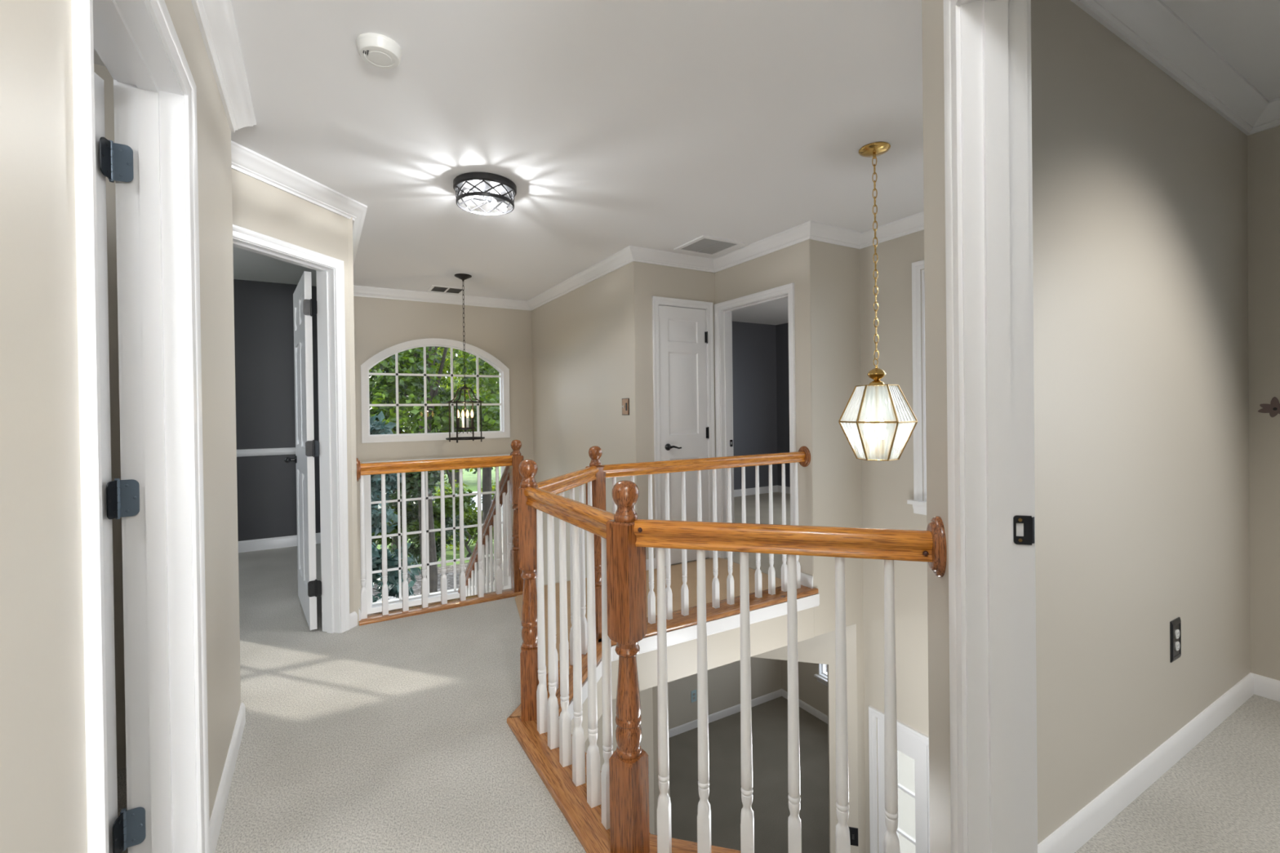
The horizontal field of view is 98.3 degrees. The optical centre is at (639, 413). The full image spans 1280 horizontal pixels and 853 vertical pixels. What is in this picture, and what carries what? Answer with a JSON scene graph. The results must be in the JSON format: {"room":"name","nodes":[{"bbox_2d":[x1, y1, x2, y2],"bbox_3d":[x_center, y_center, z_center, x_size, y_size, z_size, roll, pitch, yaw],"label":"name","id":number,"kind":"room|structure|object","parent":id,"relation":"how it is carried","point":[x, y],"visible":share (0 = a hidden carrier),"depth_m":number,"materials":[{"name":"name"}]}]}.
{"room":"upstairs hallway landing","nodes":[
{"label":"upstairs hallway landing","id":0,"kind":"room"},
{"bbox_2d":[93,63,126,769],"bbox_3d":[-3.229,0.051,1.174,3.600,2.455,0.120,-1,0,-30],"label":"wall","id":1,"kind":"structure","parent":0,"point":[102,71],"depth_m":1.92,"materials":[{"name":"grey paint"}]},
{"bbox_2d":[0,0,240,852],"bbox_3d":[-0.346,0.022,-0.086,0.125,2.455,5.200,-1,0,-30],"label":"wall","id":2,"kind":"structure","parent":0,"point":[43,809],"depth_m":0.68,"materials":[{"name":"beige paint"}]},
{"bbox_2d":[71,0,209,852],"bbox_3d":[-1.337,0.194,0.953,0.832,2.094,0.925,-1,0,-30],"label":"door","id":3,"kind":"structure","parent":2,"relation":"in","point":[152,159],"depth_m":1.35,"materials":[{"name":"white paint"}]},
{"bbox_2d":[209,702,245,852],"bbox_3d":[-0.529,1.196,-0.053,0.468,0.083,5.444,-1,0,-30],"label":"baseboard","id":4,"kind":"structure","parent":2,"relation":"attached to","point":[219,808],"depth_m":1.77,"materials":[{"name":"white paint"}]},
{"bbox_2d":[191,0,1279,311],"bbox_3d":[0.268,-1.183,2.154,4.135,0.088,8.450,-1,0,-30],"label":"crown molding","id":5,"kind":"structure","parent":2,"relation":"attached to","point":[215,20],"depth_m":2.21,"materials":[{"name":"white paint"}]},
{"bbox_2d":[233,279,320,541],"bbox_3d":[-4.769,1.544,4.326,4.070,5.440,0.120,-1,0,-30],"label":"wall","id":6,"kind":"structure","parent":0,"point":[264,319],"depth_m":5.06,"materials":[{"name":"grey paint"}]},
{"bbox_2d":[238,532,320,552],"bbox_3d":[-4.146,1.212,3.266,4.050,0.100,2.340,-1,0,-30],"label":"baseboard","id":7,"kind":"structure","parent":6,"relation":"attached to","point":[291,540],"depth_m":5.05,"materials":[{"name":"white paint"}]},
{"bbox_2d":[231,168,354,613],"bbox_3d":[-1.884,0.025,2.609,0.116,2.455,1.310,-1,0,15],"label":"wall","id":8,"kind":"structure","parent":0,"point":[259,206],"depth_m":2.89,"materials":[{"name":"beige paint"}]},
{"bbox_2d":[232,224,350,633],"bbox_3d":[-1.921,0.188,3.050,0.542,2.094,1.487,-1,0,-13],"label":"door","id":9,"kind":"structure","parent":8,"relation":"in","point":[328,307],"depth_m":3.11,"materials":[{"name":"white paint"}]},
{"bbox_2d":[349,607,360,628],"bbox_3d":[-1.649,1.189,3.211,0.033,0.083,0.122,-1,0,2],"label":"baseboard","id":10,"kind":"structure","parent":8,"relation":"attached to","point":[353,615],"depth_m":3.19,"materials":[{"name":"white paint"}]},
{"bbox_2d":[347,217,359,625],"bbox_3d":[-2.272,1.512,4.201,0.120,5.440,2.350,-1,0,-30],"label":"wall","id":11,"kind":"structure","parent":0,"point":[349,220],"depth_m":3.20,"materials":[{"name":"beige paint"}]},
{"bbox_2d":[236,296,533,610],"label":"wall","id":12,"kind":"structure","parent":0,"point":[380,324],"depth_m":5.72,"materials":[{"name":"beige paint"}]},
{"bbox_2d":[360,337,510,443],"bbox_3d":[-2.072,-0.245,5.711,1.448,1.043,0.095,-1,0,-30],"label":"window","id":13,"kind":"structure","parent":12,"relation":"attached to","point":[485,356],"depth_m":5.67,"materials":[{"name":"white paint"}]},
{"bbox_2d":[362,454,511,613],"bbox_3d":[-2.054,1.200,5.720,1.448,1.480,0.095,-1,0,-30],"label":"window","id":14,"kind":"structure","parent":12,"relation":"attached to","point":[415,601],"depth_m":5.54,"materials":[{"name":"white paint"}]},
{"bbox_2d":[531,261,654,834],"bbox_3d":[-0.545,1.484,5.229,0.120,5.440,2.312,-1,0,-30],"label":"wall","id":15,"kind":"structure","parent":0,"point":[584,338],"depth_m":4.93,"materials":[{"name":"beige paint"}]},
{"bbox_2d":[622,398,629,414],"bbox_3d":[-0.118,-0.051,4.315,0.018,0.130,0.110,-1,0,-30],"label":"light switch","id":16,"kind":"object","parent":15,"relation":"attached to","point":[625,402],"visible":1,"depth_m":4.30,"materials":[{"name":"brown plastic"}]},
{"bbox_2d":[543,577,814,741],"bbox_3d":[0.181,1.375,2.750,2.662,0.286,3.027,-1,0,-30],"label":"trim","id":17,"kind":"structure","parent":15,"relation":"attached to","point":[723,648],"depth_m":3.27,"materials":[{"name":"beige paint"}]},
{"bbox_2d":[559,593,819,720],"bbox_3d":[0.373,1.269,2.689,1.238,0.085,2.343,-1,0,11],"label":"trim","id":18,"kind":"structure","parent":17,"relation":"attached to","point":[684,634],"depth_m":3.26,"materials":[{"name":"white paint"}]},
{"bbox_2d":[634,261,715,559],"bbox_3d":[0.329,0.130,4.468,0.897,2.745,0.120,-1,0,-30],"label":"wall","id":19,"kind":"structure","parent":0,"point":[651,280],"depth_m":4.24,"materials":[{"name":"beige paint"}]},
{"bbox_2d":[652,296,715,568],"bbox_3d":[0.339,0.146,4.443,0.578,2.102,0.173,-1,0,-30],"label":"door","id":20,"kind":"structure","parent":19,"relation":"in","point":[682,330],"depth_m":4.41,"materials":[{"name":"white paint"}]},
{"bbox_2d":[93,0,1279,324],"bbox_3d":[-0.093,-1.297,2.030,9.920,0.150,8.600,-1,0,-30],"label":"ceiling","id":21,"kind":"structure","parent":0,"point":[615,125],"depth_m":2.28,"materials":[{"name":"white paint"}]},
{"bbox_2d":[355,32,402,68],"bbox_3d":[-0.861,-1.192,1.829,0.138,0.038,0.138,-1,0,-30],"label":"smoke detector","id":22,"kind":"object","parent":21,"relation":"attached to","point":[380,51],"visible":1,"depth_m":1.80,"materials":[{"name":"white plastic"}]},
{"bbox_2d":[426,284,467,294],"bbox_3d":[-1.907,-1.218,5.464,0.330,0.006,0.300,-1,0,-30],"label":"ceiling vent","id":23,"kind":"object","parent":21,"relation":"in","point":[433,288],"visible":0.99,"depth_m":5.46,"materials":[{"name":"white metal"}]},
{"bbox_2d":[445,273,484,442],"bbox_3d":[-1.560,-0.484,4.912,0.334,1.475,0.334,-1,0,-30],"label":"lantern pendant","id":24,"kind":"object","parent":21,"relation":"hanging from","point":[463,277],"visible":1,"depth_m":4.90,"materials":[{"name":"black metal"}]},
{"bbox_2d":[454,409,475,431],"bbox_3d":[-1.553,0.069,4.916,0.184,0.200,0.184,-1,0,-30],"label":"candle","id":25,"kind":"object","parent":24,"relation":"on","point":[464,427],"depth_m":4.91,"materials":[{"name":"white plastic"}]},
{"bbox_2d":[453,172,516,215],"bbox_3d":[-0.825,-1.162,2.952,0.326,0.112,0.326,-1,0,-30],"label":"flush ceiling light","id":26,"kind":"object","parent":21,"relation":"attached to","point":[491,188],"visible":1,"depth_m":2.88,"materials":[{"name":"brown metal"}]},
{"bbox_2d":[474,195,483,198],"bbox_3d":[-0.856,-1.156,2.939,0.044,0.032,0.032,-1,0,-21],"label":"bulb socket","id":27,"kind":"object","parent":26,"relation":"attached to","point":[475,197],"depth_m":2.93,"materials":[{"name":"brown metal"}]},
{"bbox_2d":[486,197,492,203],"bbox_3d":[-0.820,-1.157,2.986,0.032,0.032,0.044,-1,0,7],"label":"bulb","id":28,"kind":"object","parent":26,"relation":"attached to","point":[489,200],"depth_m":2.99,"materials":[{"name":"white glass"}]},
{"bbox_2d":[673,235,744,256],"bbox_3d":[0.508,-1.238,4.099,0.370,0.010,0.370,-1,0,-30],"label":"ceiling vent","id":29,"kind":"object","parent":21,"relation":"in","point":[706,245],"visible":1,"depth_m":4.08,"materials":[{"name":"white metal"}]},
{"bbox_2d":[838,142,917,461],"bbox_3d":[1.108,-0.512,2.599,0.343,1.458,0.297,-1,0,23],"label":"brass pendant","id":30,"kind":"object","parent":21,"relation":"hanging from","point":[903,414],"visible":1,"depth_m":2.59,"materials":[{"name":"gold"}]},
{"bbox_2d":[865,438,870,453],"bbox_3d":[1.078,0.155,2.619,0.020,0.070,0.020,-1,0,-37],"label":"bulb","id":31,"kind":"object","parent":30,"relation":"attached to","point":[867,440],"depth_m":2.61,"materials":[{"name":"white glass"}]},
{"bbox_2d":[880,439,884,454],"bbox_3d":[1.122,0.154,2.561,0.020,0.070,0.020,-1,0,-37],"label":"bulb","id":32,"kind":"object","parent":30,"relation":"attached to","point":[882,441],"depth_m":2.55,"materials":[{"name":"white glass"}]},
{"bbox_2d":[116,492,1279,852],"bbox_3d":[-0.061,1.226,2.046,9.920,0.024,8.600,-1,0,-30],"label":"floor","id":33,"kind":"structure","parent":0,"point":[395,735],"depth_m":2.01,"materials":[{"name":"beige carpet"}]},
{"bbox_2d":[355,455,523,626],"bbox_3d":[-1.225,0.745,3.512,1.017,0.982,0.124,-1,0,-31],"label":"balustrade","id":34,"kind":"object","parent":33,"relation":"on","point":[442,464],"visible":0.97,"depth_m":3.43,"materials":[{"name":"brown wood"}]},
{"bbox_2d":[509,439,523,592],"bbox_3d":[-0.832,0.687,3.745,0.076,1.019,0.076,-1,0,-30],"label":"newel post","id":35,"kind":"object","parent":34,"relation":"on","point":[515,477],"visible":0.81,"depth_m":3.71,"materials":[{"name":"brown wood"}]},
{"bbox_2d":[507,466,611,718],"bbox_3d":[-0.335,0.757,2.582,0.180,0.946,0.872,-1,0,15],"label":"balustrade","id":36,"kind":"object","parent":33,"relation":"on","point":[560,484],"visible":0.17,"depth_m":2.63,"materials":[{"name":"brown wood"}]},
{"bbox_2d":[585,445,605,639],"bbox_3d":[-0.234,0.685,2.967,0.076,1.019,0.076,0,0,37],"label":"newel post","id":37,"kind":"object","parent":36,"relation":"on","point":[598,486],"visible":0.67,"depth_m":2.94,"materials":[{"name":"brown wood"}]},
{"bbox_2d":[506,486,650,852],"bbox_3d":[-0.234,0.760,1.850,0.180,0.946,0.877,-1,0,-30],"label":"balustrade","id":38,"kind":"object","parent":33,"relation":"on","point":[573,777],"visible":0.95,"depth_m":1.79,"materials":[{"name":"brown wood"}]},
{"bbox_2d":[517,459,538,721],"bbox_3d":[-0.437,0.692,2.196,0.076,1.019,0.076,-1,0,-8],"label":"newel post","id":39,"kind":"object","parent":38,"relation":"on","point":[527,540],"visible":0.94,"depth_m":2.16,"materials":[{"name":"brown wood"}]},
{"bbox_2d":[598,445,818,645],"bbox_3d":[0.437,0.724,3.358,1.625,0.982,0.180,-1,0,-30],"label":"balustrade","id":40,"kind":"object","parent":33,"relation":"on","point":[686,616],"visible":0.6,"depth_m":3.36,"materials":[{"name":"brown wood"}]},
{"bbox_2d":[633,515,946,852],"bbox_3d":[0.322,0.738,1.410,0.808,0.982,0.180,-1,0,15],"label":"balustrade","id":41,"kind":"object","parent":33,"relation":"on","point":[929,545],"visible":1,"depth_m":1.38,"materials":[{"name":"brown wood"}]},
{"bbox_2d":[605,480,649,852],"bbox_3d":[-0.033,0.691,1.503,0.076,1.019,0.076,0,0,37],"label":"newel post","id":42,"kind":"object","parent":41,"relation":"on","point":[626,574],"visible":1,"depth_m":1.48,"materials":[{"name":"brown wood"}]},
{"bbox_2d":[668,321,782,728],"bbox_3d":[0.485,1.458,7.274,3.720,5.440,0.124,-1,0,-30],"label":"wall","id":43,"kind":"structure","parent":0,"point":[753,344],"depth_m":7.82,"materials":[{"name":"grey paint"}]},
{"bbox_2d":[691,689,696,702],"bbox_3d":[0.714,3.750,7.333,0.084,0.150,0.009,-1,0,-30],"label":"wall outlet","id":44,"kind":"object","parent":43,"relation":"attached to","point":[693,692],"visible":1,"depth_m":7.33,"materials":[{"name":"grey plastic"}]},
{"bbox_2d":[669,696,829,852],"bbox_3d":[-0.022,4.268,2.066,9.920,0.100,8.600,-1,0,-30],"label":"floor","id":45,"kind":"structure","parent":0,"point":[770,805],"depth_m":6.28,"materials":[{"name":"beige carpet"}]},
{"bbox_2d":[652,623,858,852],"bbox_3d":[0.829,2.846,4.177,1.520,2.695,0.120,-1,0,15],"label":"wall","id":46,"kind":"structure","parent":0,"point":[820,649],"depth_m":3.96,"materials":[{"name":"beige paint"}]},
{"bbox_2d":[669,688,827,737],"bbox_3d":[1.332,4.126,5.826,3.629,0.100,3.234,-1,0,-30],"label":"baseboard","id":47,"kind":"structure","parent":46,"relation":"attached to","point":[676,731],"depth_m":7.60,"materials":[{"name":"white paint"}]},
{"bbox_2d":[848,826,857,846],"bbox_3d":[1.514,3.009,3.931,0.068,0.125,0.010,-1,0,15],"label":"wall switch","id":48,"kind":"object","parent":46,"relation":"attached to","point":[853,831],"visible":0.84,"depth_m":3.93,"materials":[{"name":"black plastic"}]},
{"bbox_2d":[715,239,813,588],"bbox_3d":[0.942,0.124,4.167,0.120,2.745,1.017,-1,0,-30],"label":"wall","id":49,"kind":"structure","parent":0,"point":[789,264],"depth_m":3.79,"materials":[{"name":"beige paint"}]},
{"bbox_2d":[645,484,790,570],"bbox_3d":[1.216,1.128,5.759,3.733,0.100,3.230,-1,0,-30],"label":"baseboard","id":50,"kind":"structure","parent":49,"relation":"attached to","point":[748,491],"depth_m":7.85,"materials":[{"name":"white paint"}]},
{"bbox_2d":[714,282,795,558],"bbox_3d":[0.908,0.146,4.226,0.155,2.090,0.874,-1,0,-30],"label":"door frame","id":51,"kind":"structure","parent":49,"relation":"in","point":[723,310],"depth_m":4.53,"materials":[{"name":"white paint"}]},
{"bbox_2d":[800,572,813,588],"bbox_3d":[1.119,1.142,3.761,0.013,0.100,0.140,-1,0,-30],"label":"baseboard","id":52,"kind":"structure","parent":49,"relation":"attached to","point":[806,580],"depth_m":3.73,"materials":[{"name":"white paint"}]},
{"bbox_2d":[776,322,827,715],"bbox_3d":[2.909,1.430,6.728,0.159,5.440,3.300,-1,0,-30],"label":"wall","id":53,"kind":"structure","parent":0,"point":[782,330],"depth_m":7.92,"materials":[{"name":"grey paint"}]},
{"bbox_2d":[813,663,827,686],"bbox_3d":[2.714,2.848,7.096,0.165,1.595,1.115,-1,0,-30],"label":"window","id":54,"kind":"structure","parent":53,"relation":"in","point":[822,677],"depth_m":7.50,"materials":[{"name":"white paint"}]},
{"bbox_2d":[809,239,866,852],"bbox_3d":[2.462,1.450,4.529,3.067,5.440,0.120,-1,0,-30],"label":"wall","id":55,"kind":"structure","parent":0,"point":[834,269],"depth_m":3.82,"materials":[{"name":"beige paint"}]},
{"bbox_2d":[921,0,951,852],"bbox_3d":[0.600,0.005,0.684,0.116,2.455,1.500,-1,0,15],"label":"wall","id":56,"kind":"structure","parent":0,"point":[932,11],"depth_m":1.32,"materials":[{"name":"beige paint"}]},
{"bbox_2d":[943,0,1037,852],"bbox_3d":[0.615,0.172,0.732,0.151,2.092,0.878,-1,0,15],"label":"door frame","id":57,"kind":"structure","parent":56,"relation":"in","point":[988,77],"depth_m":1.09,"materials":[{"name":"white paint"}]},
{"bbox_2d":[859,133,1250,852],"bbox_3d":[2.107,1.463,3.228,0.150,5.440,2.010,-1,0,-30],"label":"wall","id":58,"kind":"structure","parent":0,"point":[887,486],"depth_m":3.71,"materials":[{"name":"beige paint"}]},
{"bbox_2d":[868,706,929,852],"bbox_3d":[2.094,3.126,3.280,0.166,2.113,1.571,-1,0,-30],"label":"door","id":59,"kind":"structure","parent":58,"relation":"in","point":[913,831],"depth_m":3.73,"materials":[{"name":"white paint"}]},
{"bbox_2d":[906,259,926,515],"bbox_3d":[2.149,-0.163,3.066,0.195,1.623,1.335,-1,0,-30],"label":"window","id":60,"kind":"structure","parent":58,"relation":"in","point":[919,506],"depth_m":3.55,"materials":[{"name":"white paint"}]},
{"bbox_2d":[1037,672,1279,852],"bbox_3d":[2.505,1.154,0.431,2.070,0.083,3.225,-1,0,-30],"label":"baseboard","id":61,"kind":"structure","parent":58,"relation":"attached to","point":[1072,835],"depth_m":1.78,"materials":[{"name":"white paint"}]},
{"bbox_2d":[1031,0,1250,844],"bbox_3d":[1.686,1.477,1.896,2.020,5.440,0.132,-1,0,-30],"label":"wall","id":62,"kind":"structure","parent":0,"point":[1140,451],"depth_m":1.73,"materials":[{"name":"beige paint"}]},
{"bbox_2d":[1169,617,1181,662],"bbox_3d":[1.855,0.784,1.914,0.082,0.140,0.009,-1,0,-30],"label":"wall outlet","id":63,"kind":"object","parent":62,"relation":"attached to","point":[1175,624],"visible":1,"depth_m":1.91,"materials":[{"name":"black plastic"}]},
{"bbox_2d":[1174,629,1179,639],"bbox_3d":[1.856,0.763,1.911,0.033,0.029,0.004,-1,0,-30],"label":"socket","id":64,"kind":"object","parent":63,"relation":"attached to","point":[1176,631],"depth_m":1.91,"materials":[{"name":"grey plastic"}]},
{"bbox_2d":[1174,641,1179,651],"bbox_3d":[1.857,0.805,1.912,0.033,0.029,0.004,-1,0,-30],"label":"socket","id":65,"kind":"object","parent":63,"relation":"attached to","point":[1176,643],"depth_m":1.91,"materials":[{"name":"grey plastic"}]},
{"bbox_2d":[1247,125,1279,680],"bbox_3d":[3.422,1.460,1.042,0.120,5.440,3.357,-1,0,-30],"label":"wall","id":66,"kind":"structure","parent":0,"point":[1263,147],"depth_m":2.30,"materials":[{"name":"beige paint"}]},
{"bbox_2d":[1257,396,1279,417],"bbox_3d":[2.607,-0.025,2.274,0.005,0.085,0.093,-1,0,-30],"label":"sticker","id":67,"kind":"object","parent":66,"relation":"attached to","point":[1273,408],"visible":1,"depth_m":2.28,"materials":[{"name":"brown"}]},
{"label":"outside","id":68,"kind":"structure","parent":0,"visible":0},
{"bbox_2d":[372,559,494,598],"bbox_3d":[-5.932,4.641,10.312,120.000,0.200,11.000,-1,0,-30],"label":"ground","id":69,"kind":"structure","parent":68,"point":[416,588],"depth_m":14.97,"materials":[{"name":"green plant"}]},
{"bbox_2d":[369,410,421,602],"bbox_3d":[-4.027,2.167,7.706,1.928,4.752,1.597,-1,0,-30],"label":"tree","id":70,"kind":"object","parent":69,"relation":"on","point":[377,427],"visible":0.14,"depth_m":7.68,"materials":[{"name":"green plant"}]},
{"bbox_2d":[368,346,469,584],"bbox_3d":[-5.428,1.025,11.585,4.127,7.015,4.256,-1,0,-30],"label":"tree","id":71,"kind":"object","parent":69,"relation":"on","point":[413,479],"visible":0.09,"depth_m":11.58,"materials":[{"name":"green plant"}]},
{"bbox_2d":[368,346,499,594],"bbox_3d":[-3.752,0.376,11.114,4.564,8.292,5.092,-1,0,-34],"label":"tree","id":72,"kind":"object","parent":69,"relation":"on","point":[437,416],"visible":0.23,"depth_m":9.99,"materials":[{"name":"green plant"}]},
{"bbox_2d":[436,346,499,575],"bbox_3d":[-3.696,0.487,15.505,4.980,8.024,4.949,-1,0,-30],"label":"tree","id":73,"kind":"object","parent":69,"relation":"on","point":[486,472],"visible":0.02,"depth_m":15.30,"materials":[{"name":"green plant"}]},
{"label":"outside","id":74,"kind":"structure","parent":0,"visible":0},
{"bbox_2d":[375,466,500,573],"bbox_3d":[-26.698,4.699,45.953,120.000,0.200,73.700,-1,0,-30],"label":"ground","id":75,"kind":"structure","parent":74,"point":[470,479],"depth_m":33.18,"materials":[{"name":"green plant"}]},
{"bbox_2d":[371,491,440,564],"bbox_3d":[-7.949,3.244,15.590,4.481,2.766,3.220,-1,0,-30],"label":"shrub","id":76,"kind":"object","parent":75,"relation":"on","point":[411,540],"visible":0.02,"depth_m":15.43,"materials":[{"name":"green plant"}]},
{"bbox_2d":[382,346,499,551],"bbox_3d":[-7.541,0.004,17.699,9.182,9.052,5.605,-1,0,-30],"label":"tree","id":77,"kind":"object","parent":75,"relation":"on","point":[447,367],"visible":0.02,"depth_m":18.67,"materials":[{"name":"green plant"}]},
{"bbox_2d":[406,350,498,483],"bbox_3d":[-11.864,-2.435,35.328,9.780,13.821,7.040,-1,0,-30],"label":"tree","id":78,"kind":"object","parent":75,"relation":"on","point":[456,474],"visible":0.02,"depth_m":35.28,"materials":[{"name":"green plant"}]},
{"bbox_2d":[431,480,499,557],"bbox_3d":[-5.580,3.406,18.361,3.944,2.350,2.278,-1,0,14],"label":"shrub","id":79,"kind":"object","parent":75,"relation":"on","point":[471,518],"visible":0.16,"depth_m":18.04,"materials":[{"name":"green plant"}]},
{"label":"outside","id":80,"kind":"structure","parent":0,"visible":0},
{"bbox_2d":[390,491,494,537],"bbox_3d":[-13.408,4.624,23.142,120.134,0.200,9.999,-1,0,-30],"label":"ground","id":81,"kind":"structure","parent":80,"point":[476,497],"depth_m":28.51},
{"bbox_3d":[-1.335,2.242,4.787,1.691,2.010,2.260,-1,0,-30],"label":"staircase","id":82,"kind":"structure","parent":0,"visible":0},
{"bbox_2d":[457,452,511,596],"bbox_3d":[-1.267,1.257,4.509,0.063,1.991,1.783,-1,0,-30],"label":"balustrade","id":83,"kind":"object","parent":82,"relation":"on","point":[490,521],"visible":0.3,"depth_m":4.21,"materials":[{"name":"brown wood"}]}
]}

